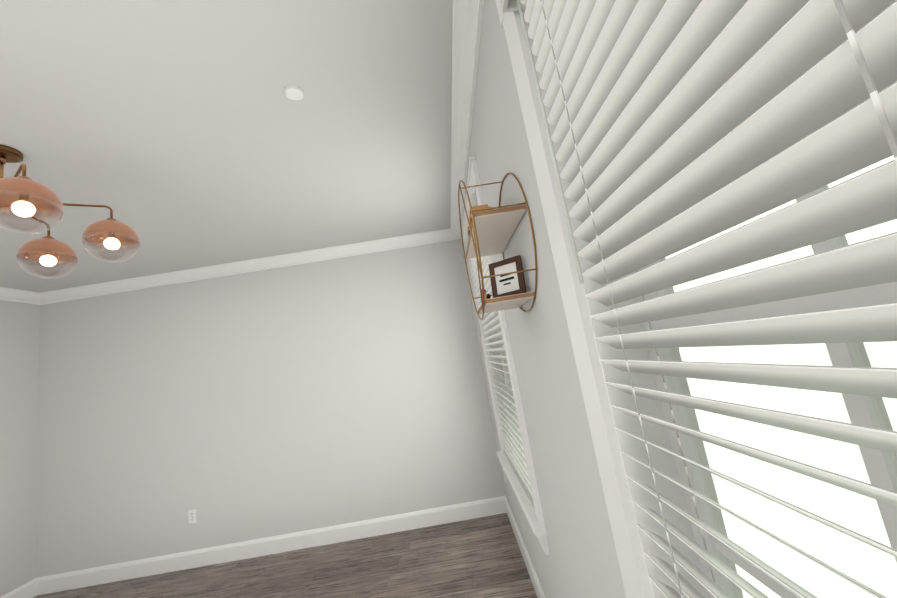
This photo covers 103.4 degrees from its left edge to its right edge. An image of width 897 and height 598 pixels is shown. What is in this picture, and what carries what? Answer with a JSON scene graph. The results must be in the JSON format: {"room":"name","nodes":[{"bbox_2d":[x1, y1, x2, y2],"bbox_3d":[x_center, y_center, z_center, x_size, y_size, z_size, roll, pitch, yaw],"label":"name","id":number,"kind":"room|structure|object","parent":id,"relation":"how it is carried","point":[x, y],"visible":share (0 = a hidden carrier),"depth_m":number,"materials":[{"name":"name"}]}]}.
{"room":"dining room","nodes":[
{"label":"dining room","id":0,"kind":"room"},
{"bbox_2d":[0,300,39,596],"bbox_3d":[-3.963,0.636,-0.985,0.120,2.740,9.040,-9,-9,-1],"label":"wall","id":1,"kind":"structure","parent":0,"point":[19,370],"depth_m":3.21,"materials":[{"name":"white paint"}]},
{"bbox_2d":[0,578,35,597],"bbox_3d":[-3.682,2.335,1.670,0.016,0.140,2.981,-9,-9,-1],"label":"baseboard","id":2,"kind":"structure","parent":1,"relation":"attached to","point":[28,590],"depth_m":3.07,"materials":[{"name":"white wood"}]},
{"bbox_2d":[0,287,39,303],"bbox_3d":[-4.067,-0.310,1.526,0.090,0.100,3.900,-9,-9,-1],"label":"crown molding","id":3,"kind":"structure","parent":1,"relation":"attached to","point":[6,294],"depth_m":3.35,"materials":[{"name":"white wood"}]},
{"bbox_2d":[0,0,452,292],"bbox_3d":[-1.996,-0.739,1.620,4.560,0.100,4.306,-9,-9,-1],"label":"ceiling","id":4,"kind":"structure","parent":0,"point":[176,135],"depth_m":1.69,"materials":[{"name":"grey paint"}]},
{"bbox_2d":[0,144,139,278],"bbox_3d":[-2.028,-0.429,1.573,0.887,0.508,0.896,-9,-9,-1],"label":"chandelier","id":5,"kind":"object","parent":4,"relation":"hanging from","point":[23,195],"visible":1,"depth_m":1.72,"materials":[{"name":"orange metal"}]},
{"bbox_2d":[284,86,303,99],"bbox_3d":[-0.682,-0.907,1.566,0.084,0.010,0.084,-9,-9,-1],"label":"detector","id":6,"kind":"object","parent":4,"relation":"attached to","point":[293,92],"visible":1,"depth_m":1.56,"materials":[{"name":"white plastic"}]},
{"bbox_2d":[37,239,504,576],"bbox_3d":[-1.705,0.957,3.474,4.440,2.740,0.120,-9,-9,-1],"label":"wall","id":7,"kind":"structure","parent":0,"point":[236,408],"depth_m":3.40,"materials":[{"name":"white paint"}]},
{"bbox_2d":[188,509,196,523],"bbox_3d":[-2.352,1.996,3.249,0.070,0.114,0.009,-9,-9,-1],"label":"electrical outlet","id":8,"kind":"object","parent":7,"relation":"attached to","point":[192,518],"visible":1,"depth_m":3.25,"materials":[{"name":"white plastic"}]},
{"bbox_2d":[34,229,460,304],"bbox_3d":[-1.996,-0.334,3.569,4.280,0.100,0.090,-9,-9,-1],"label":"crown molding","id":9,"kind":"structure","parent":7,"relation":"attached to","point":[214,271],"depth_m":3.56,"materials":[{"name":"white wood"}]},
{"bbox_2d":[36,496,503,595],"bbox_3d":[-1.575,2.227,3.208,4.280,0.140,0.016,-9,-9,-1],"label":"baseboard","id":10,"kind":"structure","parent":7,"relation":"attached to","point":[252,548],"depth_m":3.20,"materials":[{"name":"white wood"}]},
{"bbox_2d":[33,513,536,597],"bbox_3d":[-3.634,2.171,-0.131,8.800,0.100,11.600,-9,-9,-1],"label":"floor","id":11,"kind":"structure","parent":0,"point":[481,557],"depth_m":2.77,"materials":[{"name":"wood"}]},
{"bbox_2d":[461,0,625,597],"bbox_3d":[0.399,-0.076,-0.943,0.160,2.740,8.920,-9,-9,-1],"label":"wall","id":12,"kind":"structure","parent":0,"point":[580,560],"depth_m":1.16,"materials":[{"name":"white paint"}]},
{"bbox_2d":[448,0,483,239],"bbox_3d":[0.068,-0.976,1.622,0.090,0.100,3.900,-9,-9,-1],"label":"crown molding","id":13,"kind":"structure","parent":12,"relation":"attached to","point":[467,17],"depth_m":1.62,"materials":[{"name":"white wood"}]},
{"bbox_2d":[458,173,536,319],"bbox_3d":[0.161,-0.185,1.290,0.172,0.501,0.501,-9,-9,-1],"label":"shelf","id":14,"kind":"object","parent":12,"relation":"attached to","point":[492,231],"visible":0.96,"depth_m":1.16,"materials":[{"name":"gold metal"}]},
{"bbox_2d":[467,204,492,234],"bbox_3d":[0.114,-0.282,1.275,0.088,0.090,0.190,-9,-9,-1],"label":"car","id":15,"kind":"object","parent":14,"relation":"on","point":[476,208],"visible":0.08,"depth_m":1.23,"materials":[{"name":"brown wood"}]},
{"bbox_2d":[481,289,490,299],"bbox_3d":[0.142,-0.011,1.311,0.045,0.069,0.126,-9,-9,-1],"label":"toys","id":16,"kind":"object","parent":14,"relation":"on","point":[487,296],"visible":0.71,"depth_m":1.28,"materials":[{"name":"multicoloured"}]},
{"bbox_2d":[488,255,526,297],"bbox_3d":[0.202,-0.070,1.223,0.120,0.136,0.028,-15,-10,33],"label":"picture frame","id":17,"kind":"object","parent":14,"relation":"on","point":[507,284],"visible":0.83,"depth_m":1.22,"materials":[{"name":"brown wood"}]},
{"bbox_2d":[461,155,549,554],"bbox_3d":[0.352,0.287,2.355,0.218,1.953,1.296,-9,-9,-1],"label":"window","id":18,"kind":"structure","parent":12,"relation":"in","point":[501,380],"depth_m":1.87,"materials":[{"name":"white"}]},
{"bbox_2d":[463,193,534,509],"bbox_3d":[0.299,0.305,2.353,0.092,1.660,1.056,-9,-9,-1],"label":"window blind","id":19,"kind":"object","parent":18,"relation":"attached to","point":[513,451],"visible":0.5,"depth_m":2.29,"materials":[{"name":"white plastic"}]},
{"bbox_2d":[504,496,545,597],"bbox_3d":[0.526,1.575,1.240,0.016,0.140,4.050,-9,-9,-1],"label":"baseboard","id":20,"kind":"structure","parent":12,"relation":"attached to","point":[535,581],"depth_m":2.41,"materials":[{"name":"white wood"}]},
{"bbox_2d":[495,0,896,597],"bbox_3d":[0.348,-0.046,0.211,0.218,1.953,1.296,-9,-9,-1],"label":"window","id":21,"kind":"structure","parent":12,"relation":"in","point":[880,465],"depth_m":0.68,"materials":[{"name":"white"}]},
{"bbox_2d":[500,0,896,597],"bbox_3d":[0.295,-0.028,0.208,0.092,1.660,1.056,-9,-9,-1],"label":"window blind","id":22,"kind":"object","parent":21,"relation":"attached to","point":[681,124],"visible":1,"depth_m":0.37,"materials":[{"name":"white plastic"}]}
]}

